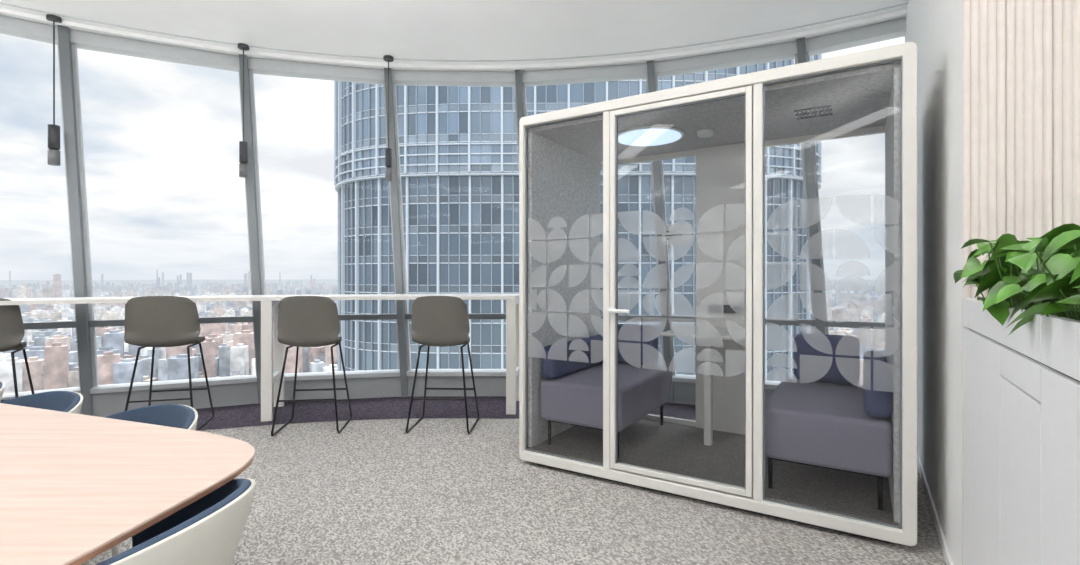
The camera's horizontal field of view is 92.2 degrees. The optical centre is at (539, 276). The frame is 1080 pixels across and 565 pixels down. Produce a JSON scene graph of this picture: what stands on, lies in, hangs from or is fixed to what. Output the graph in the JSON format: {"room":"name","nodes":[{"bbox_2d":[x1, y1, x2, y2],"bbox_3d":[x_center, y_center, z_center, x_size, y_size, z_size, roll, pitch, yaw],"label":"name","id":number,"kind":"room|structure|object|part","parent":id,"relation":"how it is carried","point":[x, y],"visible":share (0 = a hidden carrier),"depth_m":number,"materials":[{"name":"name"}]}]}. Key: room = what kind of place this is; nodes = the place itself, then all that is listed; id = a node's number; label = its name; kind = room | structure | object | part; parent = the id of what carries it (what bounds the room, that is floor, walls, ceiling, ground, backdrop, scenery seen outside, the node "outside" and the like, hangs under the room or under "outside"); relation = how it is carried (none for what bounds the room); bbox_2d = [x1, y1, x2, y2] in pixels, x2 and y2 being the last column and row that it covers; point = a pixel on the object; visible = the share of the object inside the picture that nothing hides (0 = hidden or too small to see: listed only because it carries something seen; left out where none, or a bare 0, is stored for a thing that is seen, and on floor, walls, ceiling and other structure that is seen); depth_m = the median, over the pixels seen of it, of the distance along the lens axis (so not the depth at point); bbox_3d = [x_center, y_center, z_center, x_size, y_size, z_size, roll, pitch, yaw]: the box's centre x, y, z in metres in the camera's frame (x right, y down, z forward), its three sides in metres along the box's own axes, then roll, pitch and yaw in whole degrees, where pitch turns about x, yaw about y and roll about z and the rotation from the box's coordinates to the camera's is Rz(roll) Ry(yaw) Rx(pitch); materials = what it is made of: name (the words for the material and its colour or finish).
{"room":"common room","nodes":[
{"label":"common room","id":0,"kind":"room"},
{"bbox_2d":[0,0,908,71],"bbox_3d":[-1.225,-2.400,-0.225,13.450,0.300,12.550,0,0,0],"label":"ceiling","id":1,"kind":"structure","parent":0,"point":[400,29],"depth_m":4.63,"materials":[{"name":"paint"}]},
{"bbox_2d":[0,14,57,44],"bbox_3d":[-4.908,-2.190,4.332,1.176,0.120,0.934,0,0,0],"label":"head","id":2,"kind":"object","parent":1,"relation":"attached to","point":[12,26],"visible":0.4,"depth_m":4.57},
{"bbox_2d":[46,14,61,165],"bbox_3d":[-4.206,-1.610,4.500,0.100,1.280,0.100,0,0,0],"label":"pendant lamp","id":3,"kind":"object","parent":1,"relation":"hanging from","point":[53,130],"visible":1,"depth_m":4.48,"materials":[{"name":"black plastic"}]},
{"bbox_2d":[48,149,59,165],"bbox_3d":[-4.206,-1.032,4.500,0.082,0.125,0.082,0,0,0],"label":"diffuser","id":4,"kind":"object","parent":3,"relation":"attached to","point":[53,154],"depth_m":4.47,"materials":[{"name":"glass"}]},
{"bbox_2d":[69,29,239,71],"bbox_3d":[-3.695,-2.190,5.070,1.295,0.120,0.714,0,0,0],"label":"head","id":5,"kind":"object","parent":1,"relation":"attached to","point":[81,39],"visible":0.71,"depth_m":5.00},
{"bbox_2d":[238,43,248,177],"bbox_3d":[-2.880,-1.610,5.050,0.100,1.280,0.100,0,0,0],"label":"pendant lamp","id":6,"kind":"object","parent":1,"relation":"hanging from","point":[243,146],"visible":1,"depth_m":5.03,"materials":[{"name":"black plastic"}]},
{"bbox_2d":[239,163,247,177],"bbox_3d":[-2.880,-1.032,5.050,0.073,0.125,0.073,0,0,0],"label":"diffuser","id":7,"kind":"object","parent":6,"relation":"attached to","point":[243,167],"depth_m":5.02,"materials":[{"name":"glass"}]},
{"bbox_2d":[248,57,384,84],"bbox_3d":[-2.357,-2.190,5.546,1.361,0.120,0.464,0,0,0],"label":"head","id":8,"kind":"object","parent":1,"relation":"attached to","point":[262,66],"visible":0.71,"depth_m":5.49},
{"bbox_2d":[383,55,393,180],"bbox_3d":[-1.550,-1.620,5.320,0.100,1.260,0.100,0,0,0],"label":"pendant lamp","id":9,"kind":"object","parent":1,"relation":"hanging from","point":[388,58],"visible":1,"depth_m":5.30,"materials":[{"name":"black plastic"}]},
{"bbox_2d":[385,167,391,180],"bbox_3d":[-1.550,-1.052,5.320,0.065,0.125,0.065,0,0,0],"label":"diffuser","id":10,"kind":"object","parent":9,"relation":"attached to","point":[388,170],"depth_m":5.29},
{"bbox_2d":[391,70,514,86],"bbox_3d":[-0.944,-2.190,5.739,1.378,0.120,0.194,0,0,0],"label":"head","id":11,"kind":"object","parent":1,"relation":"attached to","point":[400,77],"visible":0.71,"depth_m":5.68},
{"bbox_2d":[522,63,646,86],"bbox_3d":[0.483,-2.190,5.644,1.368,0.120,0.376,0,0,0],"label":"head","id":12,"kind":"object","parent":1,"relation":"attached to","point":[638,71],"visible":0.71,"depth_m":5.59},
{"bbox_2d":[90,418,945,564],"bbox_3d":[-1.075,1.400,-0.375,13.150,0.300,12.250,0,0,0],"label":"floor","id":13,"kind":"structure","parent":0,"point":[372,492],"depth_m":2.75,"materials":[{"name":"carpet"}]},
{"bbox_2d":[0,380,4,401],"bbox_3d":[-2.914,0.892,2.452,0.560,0.724,0.556,0,0,10],"label":"chair","id":14,"kind":"object","parent":13,"relation":"on","point":[2,384],"visible":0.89,"depth_m":2.62,"materials":[{"name":"white plastic"}]},
{"bbox_2d":[0,391,82,413],"bbox_3d":[-2.272,0.892,2.172,0.560,0.724,0.556,0,0,15],"label":"chair","id":15,"kind":"object","parent":13,"relation":"on","point":[63,401],"visible":0.12,"depth_m":2.39,"materials":[{"name":"blue fabric"}]},
{"bbox_2d":[0,403,254,564],"bbox_3d":[-2.095,0.879,1.349,2.593,0.742,2.081,0,0,0],"label":"meeting table","id":16,"kind":"object","parent":13,"relation":"on","point":[74,487],"visible":1,"depth_m":1.33,"materials":[{"name":"brown wood"}]},
{"bbox_2d":[81,404,197,564],"bbox_3d":[-1.591,0.892,1.921,0.560,0.724,0.556,0,0,17],"label":"chair","id":17,"kind":"object","parent":13,"relation":"on","point":[170,415],"visible":0.1,"depth_m":2.14,"materials":[{"name":"blue fabric"}]},
{"bbox_3d":[-1.718,1.054,2.098,0.028,0.399,0.192,0,0,-33],"label":"leg","id":18,"kind":"part","parent":17,"relation":"part of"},
{"bbox_2d":[57,25,265,416],"bbox_3d":[-3.559,-0.500,5.004,1.711,3.500,0.895,0,0,0],"label":"window","id":19,"kind":"structure","parent":13,"relation":"on","point":[103,404],"depth_m":4.73,"materials":[{"name":"metal"}]},
{"bbox_2d":[23,321,76,329],"bbox_3d":[-4.683,0.422,4.299,1.144,0.055,0.868,0,0,0],"label":"transom","id":20,"kind":"object","parent":19,"relation":"attached to","point":[54,324],"depth_m":4.53,"materials":[{"name":"grey metal"}]},
{"bbox_3d":[-4.177,-0.500,4.696,0.453,3.500,0.279,0,0,0],"label":"mullion","id":21,"kind":"part","parent":19,"relation":"part of","materials":[{"name":"grey metal"}]},
{"bbox_2d":[89,316,253,326],"bbox_3d":[-3.481,0.422,4.993,1.260,0.055,0.644,0,0,0],"label":"transom","id":22,"kind":"object","parent":19,"relation":"attached to","point":[227,319],"visible":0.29,"depth_m":5.05,"materials":[{"name":"grey metal"}]},
{"bbox_2d":[90,375,256,393],"bbox_3d":[-3.419,1.010,4.935,1.283,0.040,0.713,0,0,0],"label":"sill","id":23,"kind":"structure","parent":19,"relation":"on","point":[109,388],"depth_m":4.86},
{"bbox_3d":[-2.904,-0.500,5.281,0.401,3.500,0.341,0,0,0],"label":"mullion","id":24,"kind":"part","parent":19,"relation":"part of","materials":[{"name":"grey metal"}]},
{"bbox_2d":[96,478,255,564],"bbox_3d":[-0.962,0.877,1.189,0.556,0.754,0.560,0,0,2],"label":"chair","id":25,"kind":"object","parent":13,"relation":"on","point":[209,530],"visible":0.74,"depth_m":1.13,"materials":[{"name":"white plastic"}]},
{"bbox_2d":[273,68,410,401],"bbox_3d":[-2.072,-0.500,5.469,1.404,3.500,0.638,0,0,0],"label":"window","id":26,"kind":"structure","parent":13,"relation":"on","point":[372,387],"depth_m":5.46,"materials":[{"name":"metal"}]},
{"bbox_2d":[273,314,396,321],"bbox_3d":[-2.162,0.422,5.428,1.323,0.055,0.394,0,0,0],"label":"transom","id":27,"kind":"object","parent":26,"relation":"attached to","point":[341,316],"depth_m":5.46,"materials":[{"name":"grey metal"}]},
{"bbox_2d":[284,369,399,380],"bbox_3d":[-2.115,1.010,5.356,1.326,0.040,0.471,0,0,0],"label":"sill","id":28,"kind":"structure","parent":26,"relation":"on","point":[392,372],"depth_m":5.32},
{"bbox_3d":[-1.538,-0.500,5.593,0.332,3.500,0.389,0,0,0],"label":"mullion","id":29,"kind":"part","parent":26,"relation":"part of","materials":[{"name":"grey metal"}]},
{"bbox_2d":[195,396,695,430],"bbox_3d":[-2.194,1.246,2.072,10.571,0.001,7.017,0,0,0],"label":"carpet runner","id":30,"kind":"object","parent":13,"relation":"on","point":[246,415],"visible":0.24,"depth_m":4.85,"materials":[{"name":"carpet"}]},
{"bbox_2d":[0,298,34,400],"bbox_3d":[-4.176,0.698,3.923,0.517,1.099,0.502,0,0,-32],"label":"bar stool","id":31,"kind":"object","parent":30,"relation":"on","point":[12,332],"visible":0.9,"depth_m":3.88,"materials":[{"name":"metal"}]},
{"bbox_3d":[-3.999,0.908,4.037,0.097,0.679,0.496,0,0,-32],"label":"frame","id":32,"kind":"part","parent":31,"relation":"part of","materials":[{"name":"metal"}]},
{"bbox_2d":[124,296,213,430],"bbox_3d":[-3.068,0.698,4.312,0.526,1.099,0.502,0,0,-16],"label":"bar stool","id":33,"kind":"object","parent":30,"relation":"on","point":[150,321],"visible":0.94,"depth_m":4.12,"materials":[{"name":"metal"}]},
{"bbox_3d":[-3.270,0.908,4.257,0.097,0.679,0.496,0,0,-16],"label":"frame","id":34,"kind":"part","parent":33,"relation":"part of","materials":[{"name":"metal"}]},
{"bbox_3d":[-2.867,0.908,4.373,0.097,0.679,0.496,0,0,-16],"label":"frame","id":35,"kind":"part","parent":33,"relation":"part of","materials":[{"name":"metal"}]},
{"bbox_2d":[0,294,518,421],"bbox_3d":[-3.601,0.711,2.841,6.852,1.071,5.017,0,0,0],"label":"bar table","id":36,"kind":"object","parent":30,"relation":"on","point":[268,377],"visible":0.81,"depth_m":4.67,"materials":[{"name":"white wood"}]},
{"bbox_3d":[-2.371,0.726,4.516,0.086,1.041,0.050,0,0,-16],"label":"leg","id":37,"kind":"part","parent":36,"relation":"part of","materials":[{"name":"white wood"}]},
{"bbox_3d":[-2.517,0.726,5.015,0.086,1.041,0.050,0,0,-16],"label":"leg","id":38,"kind":"part","parent":36,"relation":"part of","materials":[{"name":"white wood"}]},
{"bbox_3d":[-0.264,0.726,4.739,0.086,1.041,0.050,0,0,4],"label":"leg","id":39,"kind":"part","parent":36,"relation":"part of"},
{"bbox_3d":[-0.226,0.726,5.258,0.086,1.041,0.050,0,0,4],"label":"leg","id":40,"kind":"part","parent":36,"relation":"part of","materials":[{"name":"white wood"}]},
{"bbox_2d":[271,296,351,435],"bbox_3d":[-1.879,0.698,4.322,0.517,1.099,0.502,0,0,-8],"label":"bar stool","id":41,"kind":"object","parent":30,"relation":"on","point":[303,321],"visible":1,"depth_m":4.13,"materials":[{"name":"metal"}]},
{"bbox_3d":[-2.087,0.908,4.296,0.097,0.679,0.496,0,0,-8],"label":"frame","id":42,"kind":"part","parent":41,"relation":"part of","materials":[{"name":"metal"}]},
{"bbox_3d":[-1.671,0.908,4.354,0.097,0.679,0.496,0,0,-8],"label":"frame","id":43,"kind":"part","parent":41,"relation":"part of","materials":[{"name":"metal"}]},
{"bbox_2d":[406,296,478,433],"bbox_3d":[-0.800,0.698,4.352,0.517,1.099,0.502,0,0,3],"label":"bar stool","id":44,"kind":"object","parent":30,"relation":"on","point":[439,321],"visible":1,"depth_m":4.16,"materials":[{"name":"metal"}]},
{"bbox_3d":[-1.010,0.908,4.366,0.097,0.679,0.496,0,0,3],"label":"frame","id":45,"kind":"part","parent":44,"relation":"part of","materials":[{"name":"metal"}]},
{"bbox_3d":[-0.591,0.908,4.344,0.097,0.679,0.496,0,0,3],"label":"frame","id":46,"kind":"part","parent":44,"relation":"part of","materials":[{"name":"metal"}]},
{"bbox_2d":[407,70,526,395],"bbox_3d":[-0.693,-0.500,5.620,1.424,3.500,0.432,0,0,0],"label":"window","id":47,"kind":"structure","parent":13,"relation":"on","point":[484,385],"depth_m":5.44,"materials":[{"name":"metal"}]},
{"bbox_2d":[405,313,505,318],"bbox_3d":[-0.778,0.422,5.584,1.341,0.055,0.128,0,0,0],"label":"transom","id":48,"kind":"object","parent":47,"relation":"attached to","point":[409,315],"visible":0.36,"depth_m":5.53,"materials":[{"name":"grey metal"}]},
{"bbox_2d":[406,369,505,375],"bbox_3d":[-0.741,1.010,5.503,1.333,0.040,0.210,0,0,0],"label":"sill","id":49,"kind":"structure","parent":47,"relation":"on","point":[420,372],"depth_m":5.41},
{"bbox_3d":[-0.134,-0.500,5.620,0.281,3.500,0.432,0,0,0],"label":"mullion","id":50,"kind":"part","parent":47,"relation":"part of","materials":[{"name":"grey metal"}]},
{"bbox_2d":[519,42,916,545],"bbox_3d":[1.073,0.092,3.381,2.160,2.315,1.241,0,0,32],"label":"pod","id":51,"kind":"object","parent":13,"relation":"on","point":[825,450],"visible":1,"depth_m":3.23,"materials":[{"name":"metal"}]},
{"bbox_3d":[0.065,1.057,3.559,0.024,0.174,0.024,0,0,32],"label":"leg","id":52,"kind":"part","parent":51,"relation":"part of","materials":[{"name":"metal"}]},
{"bbox_3d":[0.300,0.583,3.919,0.120,0.225,0.960,0,0,32],"label":"backrest","id":53,"kind":"part","parent":51,"relation":"part of","materials":[{"name":"fabric"}]},
{"bbox_3d":[0.504,0.978,3.793,0.520,0.015,0.880,0,0,32],"label":"leg frame","id":54,"kind":"part","parent":51,"relation":"part of","materials":[{"name":"metal"}]},
{"bbox_3d":[0.504,0.835,3.793,0.600,0.270,0.980,0,0,32],"label":"seat","id":55,"kind":"part","parent":51,"relation":"part of","materials":[{"name":"fabric"}]},
{"bbox_3d":[0.414,0.077,3.172,0.044,2.165,0.050,0,0,32],"label":"post","id":56,"kind":"part","parent":51,"relation":"part of","materials":[{"name":"white metal"}]},
{"bbox_3d":[0.468,0.200,3.062,0.136,0.021,0.061,0,0,32],"label":"door handle","id":57,"kind":"part","parent":51,"relation":"part of","materials":[{"name":"white plastic"}]},
{"bbox_2d":[618,324,657,365],"bbox_3d":[0.751,0.537,4.134,0.380,0.315,0.120,0,0,32],"label":"cushion","id":58,"kind":"object","parent":51,"relation":"on","point":[637,344],"depth_m":4.06,"materials":[{"name":"fabric"}]},
{"bbox_2d":[618,126,683,145],"bbox_3d":[0.750,-0.965,3.582,0.470,0.020,0.470,0,0,0],"label":"lamp","id":59,"kind":"object","parent":51,"relation":"attached to","point":[627,135],"depth_m":3.51,"materials":[{"name":"white plastic"}]},
{"bbox_3d":[0.943,1.057,4.027,0.024,0.174,0.024,0,0,32],"label":"leg","id":60,"kind":"part","parent":51,"relation":"part of","materials":[{"name":"metal"}]},
{"bbox_3d":[0.774,-0.984,2.940,0.743,0.030,0.046,0,0,32],"label":"door rail","id":61,"kind":"part","parent":51,"relation":"part of","materials":[{"name":"white metal"}]},
{"bbox_3d":[0.774,1.135,2.940,0.743,0.030,0.046,0,0,32],"label":"door rail","id":62,"kind":"part","parent":51,"relation":"part of","materials":[{"name":"white metal"}]},
{"bbox_3d":[1.149,0.770,3.552,0.050,0.750,0.050,0,0,32],"label":"table leg","id":63,"kind":"part","parent":51,"relation":"part of","materials":[{"name":"white metal"}]},
{"bbox_3d":[1.358,0.077,3.890,0.370,2.165,0.065,0,0,32],"label":"panel","id":64,"kind":"part","parent":51,"relation":"part of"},
{"bbox_2d":[708,304,741,313],"bbox_3d":[1.363,0.235,3.831,0.240,0.060,0.030,0,0,32],"label":"power outlet","id":65,"kind":"object","parent":51,"relation":"attached to","point":[712,308],"depth_m":3.82,"materials":[{"name":"black plastic"}]},
{"bbox_3d":[1.374,0.077,3.889,2.073,2.165,0.040,0,0,32],"label":"frame","id":66,"kind":"part","parent":51,"relation":"part of","materials":[{"name":"white metal"}]},
{"bbox_3d":[1.143,0.077,2.721,0.045,2.165,0.050,0,0,32],"label":"post","id":67,"kind":"part","parent":51,"relation":"part of","materials":[{"name":"white metal"}]},
{"bbox_3d":[1.251,1.057,2.824,0.024,0.174,0.024,0,0,32],"label":"leg","id":68,"kind":"part","parent":51,"relation":"part of","materials":[{"name":"metal"}]},
{"bbox_2d":[794,105,832,119],"bbox_3d":[1.615,-0.970,3.070,0.190,0.010,0.180,0,0,32],"label":"vent","id":69,"kind":"object","parent":51,"relation":"attached to","point":[800,111],"depth_m":3.06,"materials":[{"name":"black plastic"}]},
{"bbox_3d":[1.690,0.978,3.058,0.520,0.015,0.880,0,0,32],"label":"leg frame","id":70,"kind":"part","parent":51,"relation":"part of","materials":[{"name":"metal"}]},
{"bbox_2d":[794,333,859,384],"bbox_3d":[1.886,0.537,3.431,0.380,0.315,0.120,0,0,32],"label":"cushion","id":71,"kind":"object","parent":51,"relation":"on","point":[819,359],"depth_m":3.38,"materials":[{"name":"fabric"}]},
{"bbox_3d":[1.690,0.835,3.058,0.600,0.270,0.980,0,0,32],"label":"seat","id":72,"kind":"part","parent":51,"relation":"part of","materials":[{"name":"fabric"}]},
{"bbox_3d":[1.894,0.583,2.932,0.120,0.225,0.960,0,0,32],"label":"backrest","id":73,"kind":"part","parent":51,"relation":"part of","materials":[{"name":"fabric"}]},
{"bbox_3d":[1.677,1.057,2.561,0.024,0.174,0.024,0,0,32],"label":"leg","id":74,"kind":"part","parent":51,"relation":"part of","materials":[{"name":"metal"}]},
{"bbox_2d":[646,37,827,404],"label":"window","id":75,"kind":"structure","parent":13,"relation":"on","point":[683,393],"depth_m":5.08,"materials":[{"name":"metal"}]},
{"bbox_2d":[600,314,661,320],"bbox_3d":[0.611,0.422,5.459,1.326,0.055,0.367,0,0,0],"label":"transom","id":76,"kind":"object","parent":75,"relation":"attached to","point":[620,317],"depth_m":5.33,"materials":[{"name":"grey metal"}]},
{"bbox_3d":[1.243,-0.500,5.363,0.264,3.500,0.474,0,0,0],"label":"mullion","id":77,"kind":"part","parent":75,"relation":"part of","materials":[{"name":"grey metal"}]},
{"bbox_2d":[654,41,796,77],"bbox_3d":[1.851,-2.190,5.262,1.318,0.120,0.637,0,0,0],"label":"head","id":78,"kind":"object","parent":75,"relation":"attached to","point":[787,50],"visible":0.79,"depth_m":5.20},
{"bbox_2d":[672,374,780,388],"bbox_3d":[1.944,1.010,4.967,1.285,0.040,0.702,0,0,0],"label":"sill","id":79,"kind":"structure","parent":75,"relation":"on","point":[678,377],"depth_m":5.07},
{"bbox_2d":[669,315,815,325],"bbox_3d":[1.939,0.422,5.054,1.267,0.055,0.620,0,0,0],"label":"transom","id":80,"kind":"object","parent":75,"relation":"attached to","point":[674,318],"visible":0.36,"depth_m":4.87,"materials":[{"name":"grey metal"}]},
{"bbox_3d":[2.539,-0.500,4.830,0.236,3.500,0.496,0,0,0],"label":"mullion","id":81,"kind":"part","parent":75,"relation":"part of","materials":[{"name":"grey metal"}]},
{"bbox_2d":[963,298,1079,564],"bbox_3d":[1.304,0.664,1.094,0.420,1.172,1.770,0,0,32],"label":"storage cabinet","id":82,"kind":"object","parent":13,"relation":"on","point":[1021,389],"visible":0.98,"depth_m":1.25,"materials":[{"name":"laminate"}]},
{"bbox_3d":[1.437,0.689,1.688,0.020,0.997,0.615,0,0,32],"label":"door","id":83,"kind":"part","parent":82,"relation":"part of","materials":[{"name":"laminate"}]},
{"bbox_2d":[953,223,1079,335],"bbox_3d":[1.236,0.000,1.073,0.509,0.272,1.653,0,0,32],"label":"pothos plant","id":84,"kind":"object","parent":82,"relation":"on","point":[1041,275],"visible":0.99,"depth_m":1.15,"materials":[{"name":"green plant"}]},
{"bbox_3d":[1.173,0.730,1.263,0.020,0.915,0.375,0,0,32],"label":"door","id":85,"kind":"part","parent":82,"relation":"part of","materials":[{"name":"laminate"}]},
{"bbox_3d":[1.173,0.229,1.263,0.020,0.077,0.375,0,0,32],"label":"rail","id":86,"kind":"part","parent":82,"relation":"part of","materials":[{"name":"laminate"}]},
{"bbox_3d":[0.876,0.689,0.783,0.020,0.997,0.745,0,0,32],"label":"door","id":87,"kind":"part","parent":82,"relation":"part of","materials":[{"name":"laminate"}]},
{"bbox_3d":[-4.609,1.140,4.270,1.180,0.220,0.896,0,0,0],"label":"window","id":88,"kind":"structure","parent":13,"relation":"on","visible":0},
{"bbox_2d":[1,387,80,399],"bbox_3d":[-4.610,1.010,4.256,1.185,0.040,0.926,0,0,0],"label":"sill","id":89,"kind":"structure","parent":88,"relation":"on","point":[74,389],"depth_m":4.50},
{"bbox_3d":[3.699,-0.500,4.045,0.199,3.500,0.497,0,0,0],"label":"mullion","id":90,"kind":"object","parent":13,"relation":"on","visible":0},
{"bbox_2d":[824,320,884,329],"bbox_3d":[3.157,0.422,4.388,1.155,0.055,0.848,0,0,0],"label":"transom","id":91,"kind":"object","parent":90,"relation":"attached to","point":[828,323],"visible":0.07,"depth_m":4.59,"materials":[{"name":"grey metal"}]},
{"bbox_2d":[805,17,905,55],"bbox_3d":[3.113,-2.190,4.610,1.214,0.120,0.871,0,0,0],"label":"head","id":92,"kind":"object","parent":90,"relation":"attached to","point":[895,28],"visible":0.54,"depth_m":4.70},
{"bbox_2d":[905,0,961,564],"bbox_3d":[2.503,-0.500,3.239,0.200,3.500,3.100,0,0,32],"label":"wall","id":93,"kind":"structure","parent":0,"point":[935,26],"depth_m":2.58,"materials":[{"name":"paint"}]},
{"bbox_2d":[917,451,952,564],"bbox_3d":[2.381,1.220,3.244,0.014,0.060,2.980,0,0,32],"label":"baseboard","id":94,"kind":"structure","parent":93,"relation":"attached to","point":[945,550],"depth_m":2.62,"materials":[{"name":"paint"}]},
{"bbox_2d":[962,0,1079,564],"bbox_3d":[2.176,-0.500,1.715,1.250,3.500,0.196,0,0,32],"label":"wall","id":95,"kind":"structure","parent":0,"point":[1021,58],"depth_m":1.88,"materials":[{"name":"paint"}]},
{"bbox_2d":[0,7,906,69],"bbox_3d":[-2.046,-2.232,2.062,10.828,0.035,6.996,0,0,0],"label":"trim","id":96,"kind":"structure","parent":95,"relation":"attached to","point":[903,12],"depth_m":5.11,"materials":[{"name":"paint"}]},
{"bbox_2d":[0,2,907,61],"bbox_3d":[-2.016,-2.245,1.991,10.591,0.010,6.843,0,0,0],"label":"trim","id":97,"kind":"structure","parent":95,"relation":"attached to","point":[0,2],"depth_m":4.97,"materials":[{"name":"white paint"}]},
{"label":"outside","id":98,"kind":"structure","parent":0,"visible":0},
{"bbox_2d":[0,279,884,288],"bbox_3d":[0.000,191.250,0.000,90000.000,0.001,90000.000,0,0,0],"label":"ground","id":99,"kind":"structure","parent":98,"point":[327,281],"depth_m":8883.94,"materials":[{"name":"grey"}]},
{"bbox_2d":[0,270,884,393],"bbox_3d":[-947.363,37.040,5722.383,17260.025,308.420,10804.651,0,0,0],"label":"city buildings","id":100,"kind":"structure","parent":99,"relation":"on","point":[228,349],"depth_m":725.86},
{"bbox_2d":[334,54,821,381],"bbox_3d":[6.000,27.750,95.869,81.900,327.000,48.637,0,0,0],"label":"glass tower","id":101,"kind":"structure","parent":99,"relation":"on","point":[461,218],"depth_m":72.70,"materials":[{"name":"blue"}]}
]}

